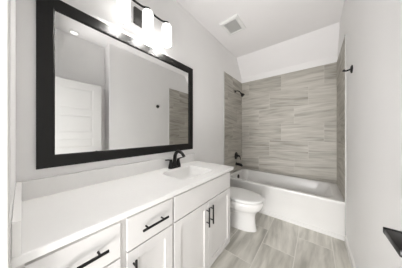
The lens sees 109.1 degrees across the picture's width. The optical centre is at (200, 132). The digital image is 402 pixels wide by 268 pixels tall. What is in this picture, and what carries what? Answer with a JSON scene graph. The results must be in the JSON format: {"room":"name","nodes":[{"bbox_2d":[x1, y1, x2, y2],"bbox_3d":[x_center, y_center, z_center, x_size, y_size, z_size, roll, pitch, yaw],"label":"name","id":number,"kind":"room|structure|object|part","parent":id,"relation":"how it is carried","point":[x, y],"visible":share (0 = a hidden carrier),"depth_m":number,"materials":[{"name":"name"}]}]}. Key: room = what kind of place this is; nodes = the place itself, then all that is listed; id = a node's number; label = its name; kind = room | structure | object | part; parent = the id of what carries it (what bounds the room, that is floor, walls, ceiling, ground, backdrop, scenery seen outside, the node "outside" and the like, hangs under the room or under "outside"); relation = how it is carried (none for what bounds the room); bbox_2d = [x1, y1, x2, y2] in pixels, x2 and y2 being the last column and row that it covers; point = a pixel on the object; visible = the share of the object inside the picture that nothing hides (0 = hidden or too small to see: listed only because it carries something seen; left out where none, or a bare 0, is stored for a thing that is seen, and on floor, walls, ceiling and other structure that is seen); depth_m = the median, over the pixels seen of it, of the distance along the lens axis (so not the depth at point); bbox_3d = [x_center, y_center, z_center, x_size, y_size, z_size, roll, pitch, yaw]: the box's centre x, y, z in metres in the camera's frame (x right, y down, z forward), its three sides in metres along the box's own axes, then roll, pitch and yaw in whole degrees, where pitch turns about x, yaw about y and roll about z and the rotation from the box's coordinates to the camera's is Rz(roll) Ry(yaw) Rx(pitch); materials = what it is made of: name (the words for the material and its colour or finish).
{"room":"bathroom","nodes":[
{"label":"bathroom","id":0,"kind":"room"},
{"bbox_2d":[9,0,15,267],"bbox_3d":[-0.353,-0.210,0.179,1.740,2.840,0.120,0,0,39],"label":"wall","id":1,"kind":"structure","parent":0,"point":[12,3],"depth_m":0.50,"materials":[{"name":"paint"}]},
{"bbox_2d":[0,0,8,267],"bbox_3d":[-0.203,0.180,0.055,0.966,2.060,0.122,0,0,39],"label":"trim","id":2,"kind":"structure","parent":1,"relation":"attached to","point":[4,4],"depth_m":0.39,"materials":[{"name":"paint"}]},
{"bbox_2d":[16,0,241,181],"bbox_3d":[-0.102,-0.210,1.987,0.120,2.840,3.260,0,0,39],"label":"wall","id":3,"kind":"structure","parent":0,"point":[193,46],"depth_m":1.45,"materials":[{"name":"paint"}]},
{"bbox_2d":[22,153,194,200],"bbox_3d":[-0.531,0.320,1.335,0.019,0.105,1.425,0,0,39],"label":"backsplash","id":4,"kind":"structure","parent":3,"relation":"attached to","point":[36,188],"depth_m":1.00,"materials":[{"name":"white stone"}]},
{"bbox_2d":[36,0,192,169],"bbox_3d":[-0.527,-0.307,1.339,0.021,1.035,1.334,0,0,39],"label":"mirror","id":5,"kind":"object","parent":3,"relation":"attached to","point":[102,93],"visible":1,"depth_m":1.06,"materials":[{"name":"black wood"}]},
{"bbox_2d":[117,0,171,47],"bbox_3d":[-0.491,-0.993,1.280,0.152,0.238,0.527,0,0,39],"label":"vanity light","id":6,"kind":"object","parent":3,"relation":"attached to","point":[144,19],"visible":1,"depth_m":1.24,"materials":[{"name":"glass"}]},
{"bbox_3d":[-0.596,-0.974,1.102,0.094,0.200,0.094,0,0,39],"label":"lamp shade","id":7,"kind":"part","parent":6,"relation":"part of","materials":[{"name":"white glass"}]},
{"bbox_3d":[-0.541,-1.040,1.321,0.022,0.144,0.160,0,0,39],"label":"plate","id":8,"kind":"part","parent":6,"relation":"part of","materials":[{"name":"metal"}]},
{"bbox_3d":[-0.468,-0.974,1.262,0.094,0.200,0.094,0,0,39],"label":"lamp shade","id":9,"kind":"part","parent":6,"relation":"part of","materials":[{"name":"white glass"}]},
{"bbox_3d":[-0.340,-0.974,1.423,0.094,0.200,0.094,0,0,39],"label":"lamp shade","id":10,"kind":"part","parent":6,"relation":"part of","materials":[{"name":"white glass"}]},
{"bbox_2d":[224,72,224,164],"bbox_3d":[0.405,0.068,2.515,0.014,2.285,0.012,0,0,39],"label":"trim","id":11,"kind":"structure","parent":3,"relation":"attached to","point":[224,72],"depth_m":2.51,"materials":[{"name":"metal"}]},
{"bbox_2d":[225,72,241,173],"bbox_3d":[0.650,0.068,2.823,0.012,2.285,0.774,0,0,39],"label":"tiled wall","id":12,"kind":"structure","parent":3,"relation":"attached to","point":[233,101],"depth_m":2.79,"materials":[{"name":"tile"}]},
{"bbox_2d":[176,0,344,77],"bbox_3d":[0.588,-1.420,1.360,1.740,0.460,3.140,0,0,39],"label":"ceiling","id":13,"kind":"structure","parent":0,"point":[278,34],"depth_m":2.10,"materials":[{"name":"paint"}]},
{"bbox_2d":[219,14,245,35],"bbox_3d":[0.458,-1.518,2.043,0.265,0.024,0.315,0,0,39],"label":"ceiling vent","id":14,"kind":"object","parent":13,"relation":"in","point":[234,24],"visible":1,"depth_m":2.02,"materials":[{"name":"white plastic"}]},
{"bbox_2d":[224,19,241,33],"bbox_3d":[0.458,-1.518,2.043,0.175,0.015,0.225,0,0,39],"label":"grille","id":15,"kind":"object","parent":14,"relation":"attached to","point":[233,26],"depth_m":2.04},
{"bbox_2d":[210,212,350,267],"bbox_3d":[0.357,1.250,1.071,1.980,0.080,4.120,0,0,39],"label":"floor","id":16,"kind":"structure","parent":0,"point":[276,243],"depth_m":1.49,"materials":[{"name":"tile"}]},
{"bbox_2d":[16,220,121,267],"bbox_3d":[-0.669,0.806,0.718,0.572,0.807,0.326,0,0,39],"label":"vanity cabinet","id":17,"kind":"object","parent":16,"relation":"on","point":[102,248],"visible":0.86,"depth_m":0.58,"materials":[{"name":"paint"}]},
{"bbox_3d":[-0.455,0.507,0.557,0.038,0.013,0.162,0,0,39],"label":"bar pull","id":18,"kind":"part","parent":17,"relation":"part of","materials":[{"name":"black metal"}]},
{"bbox_3d":[-0.478,0.889,0.572,0.018,0.586,0.287,0,0,39],"label":"door","id":19,"kind":"part","parent":17,"relation":"part of","materials":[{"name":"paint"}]},
{"bbox_2d":[122,197,171,267],"bbox_3d":[-0.471,0.806,0.966,0.572,0.807,0.310,0,0,39],"label":"vanity cabinet","id":20,"kind":"object","parent":16,"relation":"on","point":[147,233],"visible":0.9,"depth_m":0.80,"materials":[{"name":"paint"}]},
{"bbox_3d":[-0.329,0.713,0.715,0.038,0.162,0.013,0,0,39],"label":"bar pull","id":21,"kind":"part","parent":20,"relation":"part of","materials":[{"name":"black metal"}]},
{"bbox_3d":[-0.280,0.506,0.820,0.018,0.163,0.285,0,0,39],"label":"drawer","id":22,"kind":"part","parent":20,"relation":"part of","materials":[{"name":"paint"}]},
{"bbox_3d":[-0.280,0.889,0.820,0.018,0.586,0.285,0,0,39],"label":"door","id":23,"kind":"part","parent":20,"relation":"part of","materials":[{"name":"paint"}]},
{"bbox_3d":[-0.256,0.507,0.808,0.038,0.013,0.162,0,0,39],"label":"bar pull","id":24,"kind":"part","parent":20,"relation":"part of","materials":[{"name":"black metal"}]},
{"bbox_2d":[172,172,229,267],"bbox_3d":[-0.125,0.806,1.401,0.572,0.807,0.801,0,0,39],"label":"vanity cabinet","id":25,"kind":"object","parent":16,"relation":"on","point":[200,213],"visible":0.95,"depth_m":1.17,"materials":[{"name":"paint"}]},
{"bbox_2d":[11,153,233,267],"bbox_3d":[-0.319,0.390,1.167,0.559,0.245,1.466,0,0,39],"label":"countertop","id":26,"kind":"structure","parent":25,"relation":"on","point":[49,214],"depth_m":0.80,"materials":[{"name":"white stone"}]},
{"bbox_2d":[165,150,184,168],"bbox_3d":[-0.233,0.275,1.490,0.182,0.193,0.240,0,0,39],"label":"faucet","id":27,"kind":"object","parent":26,"relation":"on","point":[175,163],"visible":1,"depth_m":1.50,"materials":[{"name":"black metal"}]},
{"bbox_3d":[-0.325,0.317,1.473,0.058,0.090,0.098,0,0,39],"label":"handle","id":28,"kind":"part","parent":27,"relation":"part of","materials":[{"name":"black metal"}]},
{"bbox_3d":[-0.231,0.270,1.489,0.179,0.182,0.052,0,0,39],"label":"spout","id":29,"kind":"part","parent":27,"relation":"part of","materials":[{"name":"black metal"}]},
{"bbox_3d":[-0.237,0.317,1.584,0.058,0.090,0.098,0,0,39],"label":"handle","id":30,"kind":"part","parent":27,"relation":"part of","materials":[{"name":"black metal"}]},
{"bbox_2d":[162,166,211,179],"bbox_3d":[-0.122,0.442,1.370,0.326,0.140,0.418,0,0,39],"label":"sink basin","id":31,"kind":"object","parent":26,"relation":"in","point":[185,172],"depth_m":1.51,"materials":[{"name":"white ceramic"}]},
{"bbox_3d":[-0.061,0.889,1.095,0.018,0.586,0.382,0,0,39],"label":"door","id":32,"kind":"part","parent":25,"relation":"part of","materials":[{"name":"paint"}]},
{"bbox_3d":[0.065,0.506,1.252,0.018,0.163,0.785,0,0,39],"label":"false drawer","id":33,"kind":"part","parent":25,"relation":"part of","materials":[{"name":"paint"}]},
{"bbox_3d":[0.184,0.889,1.403,0.018,0.586,0.400,0,0,39],"label":"door","id":34,"kind":"part","parent":25,"relation":"part of","materials":[{"name":"paint"}]},
{"bbox_2d":[230,187,263,231],"bbox_3d":[0.450,0.865,1.944,0.768,0.690,0.426,0,0,39],"label":"toilet","id":35,"kind":"object","parent":16,"relation":"on","point":[244,203],"visible":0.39,"depth_m":1.76,"materials":[{"name":"white ceramic"}]},
{"bbox_3d":[0.519,0.832,1.888,0.547,0.016,0.342,0,0,39],"label":"seat","id":36,"kind":"part","parent":35,"relation":"part of","materials":[{"name":"white plastic"}]},
{"bbox_3d":[0.523,0.806,1.885,0.581,0.018,0.382,0,0,39],"label":"lid","id":37,"kind":"part","parent":35,"relation":"part of","materials":[{"name":"white plastic"}]},
{"bbox_2d":[230,168,344,240],"bbox_3d":[1.245,0.993,2.355,1.525,0.435,0.764,0,0,39],"label":"bathtub","id":38,"kind":"object","parent":16,"relation":"on","point":[315,205],"visible":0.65,"depth_m":1.95,"materials":[{"name":"white ceramic"}]},
{"bbox_2d":[242,55,337,82],"bbox_3d":[1.521,-0.210,2.701,1.526,2.840,0.120,0,0,39],"label":"wall","id":39,"kind":"structure","parent":0,"point":[332,59],"depth_m":2.53,"materials":[{"name":"paint"}]},
{"bbox_2d":[242,62,336,182],"bbox_3d":[1.480,-0.151,2.649,1.504,1.848,0.012,0,0,39],"label":"tiled wall","id":40,"kind":"structure","parent":39,"relation":"attached to","point":[289,120],"depth_m":2.51,"materials":[{"name":"tile"}]},
{"bbox_2d":[338,0,401,267],"bbox_3d":[1.522,-0.210,1.383,0.120,2.840,2.180,0,0,39],"label":"wall","id":41,"kind":"structure","parent":0,"point":[372,29],"depth_m":0.85,"materials":[{"name":"paint"}]},
{"bbox_2d":[337,37,344,201],"bbox_3d":[1.834,0.068,1.878,0.010,2.285,0.774,0,0,39],"label":"tiled wall","id":42,"kind":"structure","parent":41,"relation":"attached to","point":[341,58],"depth_m":1.78,"materials":[{"name":"tile"}]},
{"bbox_2d":[345,35,345,235],"bbox_3d":[1.589,0.068,1.572,0.011,2.285,0.010,0,0,39],"label":"trim","id":43,"kind":"structure","parent":41,"relation":"attached to","point":[345,35],"depth_m":1.57,"materials":[{"name":"metal"}]},
{"bbox_2d":[342,65,352,72],"bbox_3d":[1.368,-0.587,1.339,0.068,0.072,0.072,0,0,39],"label":"robe hook","id":44,"kind":"object","parent":41,"relation":"attached to","point":[351,67],"visible":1,"depth_m":1.32,"materials":[{"name":"black metal"}]},
{"bbox_2d":[345,236,355,267],"bbox_3d":[1.188,1.167,1.070,0.013,0.085,1.275,0,0,39],"label":"baseboard","id":45,"kind":"structure","parent":41,"relation":"attached to","point":[349,252],"depth_m":1.35,"materials":[{"name":"paint"}]},
{"bbox_2d":[383,227,401,256],"bbox_3d":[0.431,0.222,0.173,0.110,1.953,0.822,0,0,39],"label":"door handle","id":46,"kind":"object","parent":41,"relation":"attached to","point":[394,237],"depth_m":0.42,"materials":[{"name":"metal"}]}
]}

